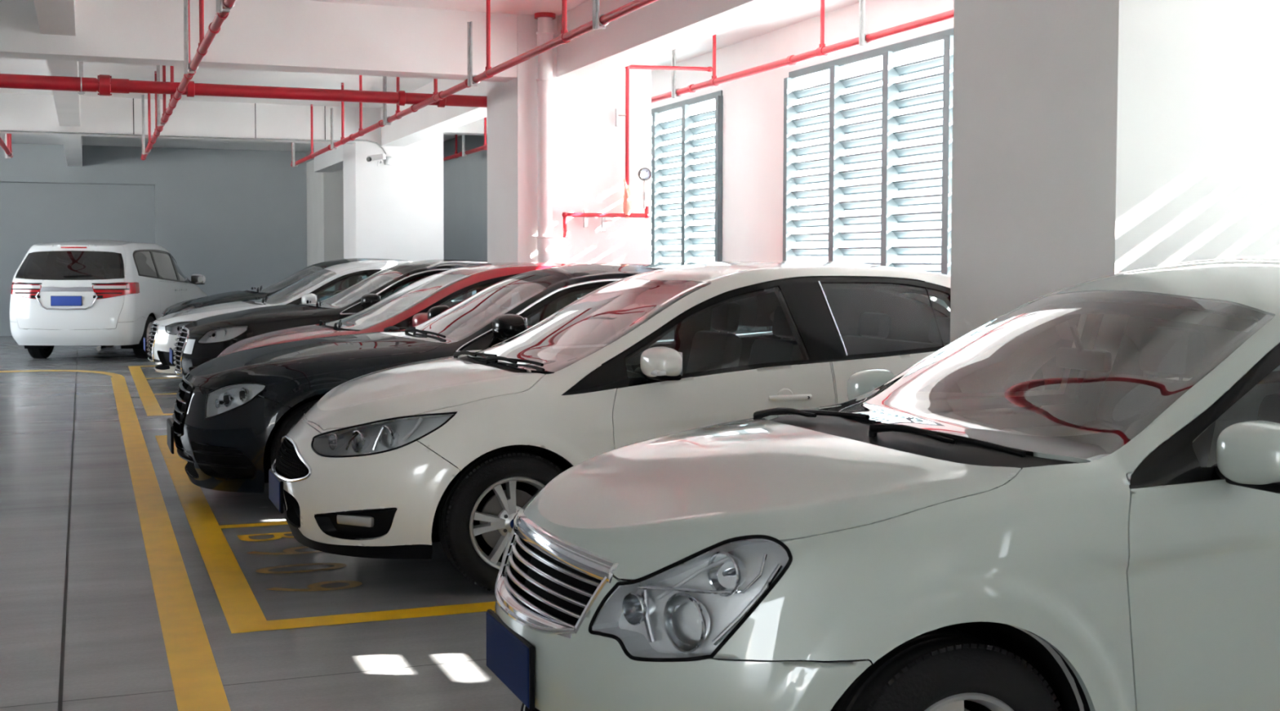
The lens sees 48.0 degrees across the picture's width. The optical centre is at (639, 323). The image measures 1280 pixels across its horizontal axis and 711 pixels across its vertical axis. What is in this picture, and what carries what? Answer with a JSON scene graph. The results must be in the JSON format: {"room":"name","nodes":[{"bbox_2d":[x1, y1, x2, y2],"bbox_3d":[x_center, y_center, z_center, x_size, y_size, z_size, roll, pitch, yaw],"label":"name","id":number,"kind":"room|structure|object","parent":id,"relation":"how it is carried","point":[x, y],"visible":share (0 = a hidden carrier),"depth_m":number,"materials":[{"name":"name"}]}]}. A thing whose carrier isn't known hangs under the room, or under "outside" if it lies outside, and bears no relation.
{"room":"parking garage","nodes":[
{"label":"parking garage","id":0,"kind":"room"},
{"bbox_2d":[0,182,155,336],"bbox_3d":[-11.585,-1.655,28.874,14.100,3.780,0.300,-1,3,-21],"label":"wall","id":1,"kind":"structure","parent":0,"point":[31,214],"depth_m":28.71,"materials":[{"name":"grey paint"}]},
{"bbox_2d":[0,142,155,185],"bbox_3d":[-13.951,-3.123,27.590,8.800,0.750,0.280,-1,3,-21],"label":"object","id":2,"kind":"structure","parent":1,"relation":"attached to","point":[29,162],"depth_m":28.55,"materials":[{"name":"grey paint"}]},
{"bbox_2d":[154,146,306,295],"bbox_3d":[-8.443,-1.686,29.770,3.010,3.780,0.280,-1,3,-21],"label":"wall","id":3,"kind":"structure","parent":1,"relation":"attached to","point":[236,219],"depth_m":29.62,"materials":[{"name":"grey paint"}]},
{"bbox_2d":[0,336,522,710],"bbox_3d":[-4.747,1.076,11.250,14.170,0.152,38.300,-1,3,-21],"label":"floor","id":4,"kind":"structure","parent":0,"point":[127,583],"depth_m":6.55,"materials":[{"name":"concrete"}]},
{"bbox_2d":[9,239,208,358],"bbox_3d":[-8.399,-0.431,23.326,2.082,1.820,4.871,0,2,-1],"label":"minivan","id":5,"kind":"object","parent":4,"relation":"on","point":[104,293],"visible":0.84,"depth_m":21.05,"materials":[{"name":"white paint"}]},
{"bbox_2d":[10,282,41,298],"bbox_3d":[-9.052,-0.480,21.094,0.704,0.242,0.265,2,3,41],"label":"tail lamp","id":6,"kind":"object","parent":5,"relation":"attached to","point":[28,290],"depth_m":20.96,"materials":[{"name":"red plastic"}]},
{"bbox_2d":[60,246,86,248],"bbox_3d":[-8.351,-1.117,21.214,0.380,0.022,0.020,0,2,-1],"label":"brake light","id":7,"kind":"object","parent":5,"relation":"attached to","point":[60,246],"depth_m":21.20,"materials":[{"name":"red plastic"}]},
{"bbox_2d":[91,282,139,298],"bbox_3d":[-7.710,-0.480,21.164,0.666,0.242,0.366,-1,3,-21],"label":"tail lamp","id":8,"kind":"object","parent":5,"relation":"attached to","point":[99,290],"depth_m":21.00,"materials":[{"name":"red plastic"}]},
{"bbox_2d":[191,275,203,283],"bbox_3d":[-7.518,-0.745,24.415,0.208,0.135,0.012,0,2,-1],"label":"mirror glass","id":9,"kind":"object","parent":5,"relation":"on","point":[194,278],"depth_m":24.41,"materials":[{"name":"grey mirror"}]},
{"bbox_2d":[190,274,205,283],"bbox_3d":[-7.519,-0.748,24.482,0.260,0.183,0.152,0,2,-1],"label":"mirror","id":10,"kind":"object","parent":5,"relation":"attached to","point":[195,278],"depth_m":24.41,"materials":[{"name":"white paint"}]},
{"bbox_2d":[160,257,408,317],"bbox_3d":[-4.200,-0.141,20.097,4.806,1.535,2.172,-1,3,-17],"label":"sedan","id":11,"kind":"object","parent":4,"relation":"on","point":[278,285],"visible":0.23,"depth_m":19.33,"materials":[{"name":"black paint"}]},
{"bbox_2d":[162,290,259,315],"bbox_3d":[-5.852,-0.278,19.504,1.196,0.322,1.683,-1,3,-21],"label":"hood","id":12,"kind":"object","parent":11,"relation":"attached to","point":[237,295],"depth_m":18.92,"materials":[{"name":"black paint"}]},
{"bbox_2d":[143,260,475,373],"bbox_3d":[-3.659,-0.031,17.892,4.752,1.505,2.151,-1,3,-21],"label":"sedan","id":13,"kind":"object","parent":4,"relation":"on","point":[165,330],"visible":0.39,"depth_m":17.06,"materials":[{"name":"white paint"}]},
{"bbox_2d":[146,320,159,361],"bbox_3d":[-5.778,0.207,17.088,0.165,0.452,1.023,-1,3,-21],"label":"grille","id":14,"kind":"object","parent":13,"relation":"attached to","point":[153,353],"depth_m":16.75,"materials":[{"name":"silver metal"}]},
{"bbox_2d":[154,301,266,324],"bbox_3d":[-5.204,-0.127,17.294,1.222,0.270,1.683,-1,3,-21],"label":"hood","id":15,"kind":"object","parent":13,"relation":"attached to","point":[188,316],"depth_m":16.73,"materials":[{"name":"white paint"}]},
{"bbox_2d":[301,293,316,303],"bbox_3d":[-3.859,-0.272,16.775,0.165,0.152,0.230,-1,3,-21],"label":"mirror","id":16,"kind":"object","parent":13,"relation":"attached to","point":[311,297],"depth_m":16.69,"materials":[{"name":"white paint"}]},
{"bbox_2d":[306,159,343,291],"bbox_3d":[-5.660,-1.557,29.601,2.060,3.550,2.600,-1,3,-21],"label":"wall pier","id":17,"kind":"object","parent":4,"relation":"on","point":[325,194],"visible":0.14,"depth_m":28.12,"materials":[{"name":"paint"}]},
{"bbox_2d":[169,259,487,375],"bbox_3d":[-2.634,0.054,15.823,4.823,1.515,2.128,-1,3,-21],"label":"car","id":18,"kind":"object","parent":4,"relation":"on","point":[200,341],"visible":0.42,"depth_m":14.74,"materials":[{"name":"black paint"}]},
{"bbox_2d":[173,325,189,374],"bbox_3d":[-4.780,0.276,15.008,0.177,0.493,1.026,-1,3,-21],"label":"grille","id":19,"kind":"object","parent":18,"relation":"attached to","point":[183,341],"depth_m":14.74,"materials":[{"name":"silver metal"}]},
{"bbox_2d":[184,303,331,331],"bbox_3d":[-4.097,-0.060,15.256,1.423,0.274,1.684,-1,3,-21],"label":"hood","id":20,"kind":"object","parent":18,"relation":"attached to","point":[238,321],"depth_m":14.62,"materials":[{"name":"black paint"}]},
{"bbox_2d":[333,289,342,295],"bbox_3d":[-3.438,-0.299,16.506,0.180,0.163,0.250,-1,3,-21],"label":"mirror","id":21,"kind":"object","parent":18,"relation":"attached to","point":[337,291],"depth_m":16.42,"materials":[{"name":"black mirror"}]},
{"bbox_2d":[360,293,380,308],"bbox_3d":[-2.764,-0.223,14.754,0.180,0.163,0.250,-1,3,-21],"label":"mirror","id":22,"kind":"object","parent":18,"relation":"attached to","point":[367,300],"depth_m":14.66,"materials":[{"name":"black plastic"}]},
{"bbox_2d":[342,106,382,288],"bbox_3d":[-4.256,-1.348,22.055,0.390,3.780,1.124,-1,3,-21],"label":"column","id":23,"kind":"structure","parent":4,"relation":"on","point":[362,178],"depth_m":21.52,"materials":[{"name":"white paint"}]},
{"bbox_2d":[382,133,444,287],"bbox_3d":[-3.624,-1.355,22.264,0.940,3.780,1.062,-1,3,-21],"label":"wall pier","id":24,"kind":"object","parent":4,"relation":"on","point":[412,186],"visible":0.29,"depth_m":21.75,"materials":[{"name":"white paint"}]},
{"bbox_2d":[366,153,391,165],"bbox_3d":[-3.869,-2.412,21.311,0.272,0.176,0.595,0,2,3],"label":"security camera","id":25,"kind":"object","parent":24,"relation":"attached to","point":[388,160],"visible":1,"depth_m":21.15,"materials":[{"name":"white plastic"}]},
{"bbox_2d":[216,262,675,357],"bbox_3d":[-1.379,0.233,12.025,4.527,1.487,2.106,-1,3,-21],"label":"car","id":26,"kind":"object","parent":4,"relation":"on","point":[460,281],"visible":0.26,"depth_m":11.37,"materials":[{"name":"red paint"}]},
{"bbox_2d":[216,323,355,357],"bbox_3d":[-2.875,0.165,11.447,0.978,0.281,1.615,-1,3,-21],"label":"hood","id":27,"kind":"object","parent":26,"relation":"attached to","point":[321,330],"depth_m":11.13,"materials":[{"name":"red paint"}]},
{"bbox_2d":[412,312,427,326],"bbox_3d":[-1.643,-0.007,10.907,0.150,0.146,0.230,-1,3,-21],"label":"mirror","id":28,"kind":"object","parent":26,"relation":"attached to","point":[420,317],"depth_m":10.84,"materials":[{"name":"red paint"}]},
{"bbox_2d":[166,263,772,493],"bbox_3d":[-0.644,0.331,9.845,4.918,1.481,2.116,-1,3,-21],"label":"sedan","id":29,"kind":"object","parent":4,"relation":"on","point":[233,412],"visible":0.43,"depth_m":8.65,"materials":[{"name":"black paint"}]},
{"bbox_2d":[172,375,195,436],"bbox_3d":[-2.855,0.516,9.004,0.158,0.348,0.880,-1,3,-21],"label":"grille","id":30,"kind":"object","parent":29,"relation":"attached to","point":[184,396],"depth_m":8.86,"materials":[{"name":"silver"}]},
{"bbox_2d":[184,331,445,386],"bbox_3d":[-2.154,0.217,9.260,1.487,0.289,1.691,-1,3,-21],"label":"hood","id":31,"kind":"object","parent":29,"relation":"attached to","point":[272,365],"depth_m":8.70,"materials":[{"name":"black paint"}]},
{"bbox_2d":[426,305,449,319],"bbox_3d":[-1.465,-0.050,10.508,0.180,0.163,0.260,-1,3,-21],"label":"mirror","id":32,"kind":"object","parent":29,"relation":"attached to","point":[435,310],"depth_m":10.41,"materials":[{"name":"black plastic"}]},
{"bbox_2d":[497,337,511,340],"bbox_3d":[-0.786,0.085,8.807,0.132,0.041,0.242,-1,3,-21],"label":"mirror","id":33,"kind":"object","parent":29,"relation":"attached to","point":[500,338],"depth_m":8.73,"materials":[{"name":"black plastic"}]},
{"bbox_2d":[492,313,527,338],"bbox_3d":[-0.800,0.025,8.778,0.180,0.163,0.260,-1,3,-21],"label":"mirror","id":34,"kind":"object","parent":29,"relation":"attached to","point":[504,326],"depth_m":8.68,"materials":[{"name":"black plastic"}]},
{"bbox_2d":[487,13,558,309],"bbox_3d":[-1.152,-0.997,13.978,0.390,3.780,1.104,-1,3,-21],"label":"column","id":35,"kind":"structure","parent":4,"relation":"on","point":[512,104],"depth_m":13.48,"materials":[{"name":"white paint"}]},
{"bbox_2d":[534,12,555,262],"bbox_3d":[-0.883,-0.971,13.375,0.196,3.780,0.196,-1,3,-21],"label":"downpipe","id":36,"kind":"object","parent":35,"relation":"attached to","point":[544,81],"visible":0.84,"depth_m":13.29,"materials":[{"name":"white plastic"}]},
{"bbox_2d":[557,57,651,299],"bbox_3d":[-0.520,-1.004,14.187,0.940,3.780,1.042,-1,3,-21],"label":"wall pier","id":37,"kind":"object","parent":4,"relation":"on","point":[591,153],"visible":0.29,"depth_m":13.67,"materials":[{"name":"white paint"}]},
{"bbox_2d":[268,261,951,592],"bbox_3d":[0.301,0.416,7.693,4.418,1.497,2.185,-1,3,-21],"label":"hatchback","id":38,"kind":"object","parent":4,"relation":"on","point":[392,463],"visible":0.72,"depth_m":6.71,"materials":[{"name":"white paint"}]},
{"bbox_2d":[271,435,311,482],"bbox_3d":[-1.688,0.650,6.939,0.158,0.194,0.959,-1,3,-21],"label":"grille","id":39,"kind":"object","parent":38,"relation":"attached to","point":[292,463],"depth_m":6.73,"materials":[{"name":"black plastic"}]},
{"bbox_2d":[337,513,374,527],"bbox_3d":[-1.270,0.880,6.420,0.200,0.050,0.030,1,3,27],"label":"fog lamp","id":40,"kind":"object","parent":38,"relation":"attached to","point":[344,520],"depth_m":6.41,"materials":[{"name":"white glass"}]},
{"bbox_2d":[303,354,545,430],"bbox_3d":[-1.155,0.340,7.130,0.973,0.286,1.656,-1,3,-21],"label":"hood","id":41,"kind":"object","parent":38,"relation":"attached to","point":[437,393],"depth_m":6.61,"materials":[{"name":"white paint"}]},
{"bbox_2d":[640,346,682,381],"bbox_3d":[0.087,0.182,6.571,0.151,0.148,0.264,-1,3,-21],"label":"mirror","id":42,"kind":"object","parent":38,"relation":"attached to","point":[657,363],"depth_m":6.48,"materials":[{"name":"white plastic"}]},
{"bbox_2d":[777,388,793,395],"bbox_3d":[0.695,0.355,6.877,0.100,0.090,0.007,-1,3,-21],"label":"door handle","id":43,"kind":"object","parent":38,"relation":"on","point":[780,391],"depth_m":6.87,"materials":[{"name":"white paint"}]},
{"bbox_2d":[485,256,1279,710],"bbox_3d":[1.779,0.544,4.567,4.562,1.515,2.086,-1,3,-21],"label":"sedan","id":44,"kind":"object","parent":4,"relation":"on","point":[1071,502],"visible":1,"depth_m":3.50,"materials":[{"name":"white metal"}]},
{"bbox_2d":[494,509,630,638],"bbox_3d":[-0.244,0.661,3.795,0.216,0.246,0.803,-1,3,-21],"label":"grille","id":45,"kind":"object","parent":44,"relation":"attached to","point":[553,580],"depth_m":3.62,"materials":[{"name":"silver metal"}]},
{"bbox_2d":[523,414,1021,580],"bbox_3d":[0.215,0.451,3.962,1.024,0.276,1.482,-1,3,-21],"label":"hood","id":46,"kind":"object","parent":44,"relation":"attached to","point":[761,497],"depth_m":3.56,"materials":[{"name":"white metal"}]},
{"bbox_2d":[846,368,894,399],"bbox_3d":[0.833,0.242,5.186,0.158,0.159,0.230,-1,3,-21],"label":"mirror","id":47,"kind":"object","parent":44,"relation":"attached to","point":[861,382],"depth_m":5.11,"materials":[{"name":"white plastic"}]},
{"bbox_2d":[1000,425,1102,436],"bbox_3d":[1.171,0.335,3.939,0.260,0.070,0.360,-1,3,-21],"label":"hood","id":48,"kind":"object","parent":44,"relation":"attached to","point":[1046,431],"depth_m":3.98,"materials":[{"name":"grey"}]},
{"bbox_2d":[1056,324,1111,372],"bbox_3d":[1.336,0.073,4.377,0.067,0.139,0.235,-1,3,-21],"label":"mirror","id":49,"kind":"object","parent":44,"relation":"attached to","point":[1078,357],"depth_m":4.36,"materials":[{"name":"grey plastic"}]},
{"bbox_2d":[1211,463,1279,493],"bbox_3d":[1.503,0.375,3.495,0.116,0.041,0.247,-1,3,-21],"label":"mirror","id":50,"kind":"object","parent":44,"relation":"attached to","point":[1270,482],"depth_m":3.44,"materials":[{"name":"plastic"}]},
{"bbox_2d":[1215,420,1279,484],"bbox_3d":[1.498,0.317,3.454,0.158,0.159,0.230,-1,3,-21],"label":"mirror","id":51,"kind":"object","parent":44,"relation":"attached to","point":[1248,452],"depth_m":3.42,"materials":[{"name":"white plastic"}]},
{"bbox_2d":[950,0,1199,342],"bbox_3d":[1.834,-0.660,6.209,0.390,3.780,1.144,-1,3,-21],"label":"column","id":52,"kind":"structure","parent":4,"relation":"on","point":[1074,122],"depth_m":5.89,"materials":[{"name":"white paint"}]},
{"bbox_2d":[0,0,859,151],"bbox_3d":[-4.737,-2.900,11.081,14.170,0.250,38.300,-1,3,-21],"label":"ceiling","id":53,"kind":"structure","parent":0,"point":[810,9],"depth_m":17.62,"materials":[{"name":"paint"}]},
{"bbox_2d":[0,133,13,158],"bbox_3d":[-7.611,-2.617,16.852,0.106,0.819,8.704,-1,3,-21],"label":"pipe","id":54,"kind":"object","parent":53,"relation":"hanging from","point":[6,146],"visible":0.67,"depth_m":20.26,"materials":[{"name":"red metal"}]},
{"bbox_2d":[33,0,75,35],"bbox_3d":[-3.368,-2.436,8.132,0.270,0.420,8.120,-1,3,-21],"label":"beam","id":55,"kind":"structure","parent":53,"relation":"attached to","point":[55,17],"depth_m":11.04,"materials":[{"name":"paint"}]},
{"bbox_2d":[45,59,79,126],"bbox_3d":[-6.442,-2.783,16.129,0.270,0.420,8.270,-1,3,-21],"label":"beam","id":56,"kind":"structure","parent":53,"relation":"attached to","point":[67,103],"depth_m":16.50,"materials":[{"name":"paint"}]},
{"bbox_2d":[61,135,82,166],"bbox_3d":[-9.677,-3.148,24.546,0.270,0.420,9.020,-1,3,-21],"label":"beam","id":57,"kind":"structure","parent":53,"relation":"attached to","point":[73,145],"depth_m":24.27,"materials":[{"name":"paint"}]},
{"bbox_2d":[0,93,355,144],"bbox_3d":[-9.378,-2.889,19.632,11.630,0.520,0.383,-1,3,-21],"label":"beam","id":58,"kind":"structure","parent":53,"relation":"attached to","point":[18,112],"depth_m":20.55,"materials":[{"name":"paint"}]},
{"bbox_2d":[0,129,386,154],"bbox_3d":[-8.797,-2.565,19.643,10.715,0.206,0.027,-1,3,-21],"label":"conduit","id":59,"kind":"object","parent":58,"relation":"attached to","point":[376,143],"visible":0.91,"depth_m":20.54,"materials":[{"name":"metal"}]},
{"bbox_2d":[141,0,235,159],"bbox_3d":[-2.435,-2.248,8.457,0.106,0.819,27.704,-1,3,-21],"label":"pipe","id":60,"kind":"object","parent":53,"relation":"hanging from","point":[223,6],"visible":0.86,"depth_m":11.39,"materials":[{"name":"red metal"}]},
{"bbox_2d":[0,61,487,107],"bbox_3d":[-6.500,-2.449,12.524,11.700,0.781,0.191,-1,3,-21],"label":"pipe","id":61,"kind":"object","parent":53,"relation":"hanging from","point":[104,85],"visible":0.88,"depth_m":13.47,"materials":[{"name":"red metal"}]},
{"bbox_2d":[0,0,517,82],"bbox_3d":[-6.278,-2.509,11.567,11.630,0.580,0.380,-1,3,-21],"label":"beam","id":62,"kind":"structure","parent":53,"relation":"attached to","point":[304,36],"depth_m":12.59,"materials":[{"name":"paint"}]},
{"bbox_2d":[306,147,314,162],"bbox_3d":[-5.649,-3.444,29.502,2.060,0.230,2.640,-1,3,-21],"label":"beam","id":63,"kind":"structure","parent":53,"relation":"attached to","point":[308,153],"depth_m":29.74,"materials":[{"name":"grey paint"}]},
{"bbox_2d":[314,142,342,172],"bbox_3d":[-5.006,-3.084,24.951,0.350,0.560,6.420,-1,3,-21],"label":"beam","id":64,"kind":"structure","parent":53,"relation":"attached to","point":[331,161],"depth_m":26.56,"materials":[{"name":"paint"}]},
{"bbox_2d":[381,79,487,146],"bbox_3d":[-2.237,-2.771,17.746,0.350,0.560,8.270,-1,3,-21],"label":"beam","id":65,"kind":"structure","parent":53,"relation":"attached to","point":[429,121],"depth_m":18.60,"materials":[{"name":"paint"}]},
{"bbox_2d":[443,116,487,135],"bbox_3d":[-2.772,-3.089,22.255,1.890,0.310,0.350,-1,3,-21],"label":"beam","id":66,"kind":"structure","parent":53,"relation":"attached to","point":[476,127],"depth_m":22.16,"materials":[{"name":"paint"}]},
{"bbox_2d":[290,0,657,167],"bbox_3d":[-0.442,-2.291,9.597,0.107,0.819,28.404,-1,3,-21],"label":"pipe","id":67,"kind":"object","parent":53,"relation":"hanging from","point":[598,21],"visible":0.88,"depth_m":11.88,"materials":[{"name":"red metal"}]},
{"bbox_2d":[556,0,809,79],"bbox_3d":[0.837,-2.424,9.748,0.350,0.560,8.120,-1,3,-21],"label":"beam","id":68,"kind":"structure","parent":53,"relation":"attached to","point":[659,27],"depth_m":11.51,"materials":[{"name":"paint"}]},
{"bbox_2d":[443,0,953,160],"bbox_3d":[1.871,-2.447,10.906,0.113,0.607,29.200,-1,3,-21],"label":"pipe","id":69,"kind":"object","parent":53,"relation":"hanging from","point":[864,39],"visible":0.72,"depth_m":12.12,"materials":[{"name":"red metal"}]},
{"bbox_2d":[561,64,712,237],"bbox_3d":[-0.014,-1.642,13.670,1.526,1.661,0.127,-1,3,-21],"label":"pipe","id":70,"kind":"object","parent":69,"relation":"attached to","point":[644,174],"visible":0.94,"depth_m":13.62,"materials":[{"name":"red metal"}]},
{"bbox_2d":[443,134,487,261],"bbox_3d":[-3.251,-1.536,26.534,0.240,3.780,10.650,-1,3,-21],"label":"wall","id":71,"kind":"structure","parent":0,"point":[464,178],"depth_m":25.90,"materials":[{"name":"grey paint"}]},
{"bbox_2d":[651,48,722,108],"bbox_3d":[-0.172,-2.852,18.461,0.240,0.450,6.511,-1,3,-21],"label":"lintel","id":72,"kind":"object","parent":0,"point":[661,80],"visible":0.14,"depth_m":16.27,"materials":[{"name":"white paint"}]},
{"bbox_2d":[722,25,812,261],"bbox_3d":[1.276,-1.024,14.755,0.240,3.780,1.586,-1,3,-21],"label":"wall","id":73,"kind":"structure","parent":0,"point":[753,138],"depth_m":14.64,"materials":[{"name":"white paint"}]},
{"bbox_2d":[650,90,723,266],"bbox_3d":[-0.287,-1.436,18.478,0.120,2.380,6.541,-1,3,-21],"label":"window","id":74,"kind":"structure","parent":73,"relation":"in","point":[688,119],"depth_m":16.28,"materials":[{"name":"metal"}]},
{"bbox_2d":[782,27,953,275],"bbox_3d":[2.623,-1.107,10.906,0.120,2.380,6.583,-1,3,-21],"label":"window","id":75,"kind":"structure","parent":73,"relation":"in","point":[891,121],"depth_m":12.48,"materials":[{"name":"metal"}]},
{"bbox_2d":[790,0,954,71],"bbox_3d":[2.739,-2.523,10.889,0.240,0.450,6.553,-1,3,-21],"label":"lintel","id":76,"kind":"object","parent":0,"point":[841,24],"visible":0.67,"depth_m":12.55,"materials":[{"name":"white paint"}]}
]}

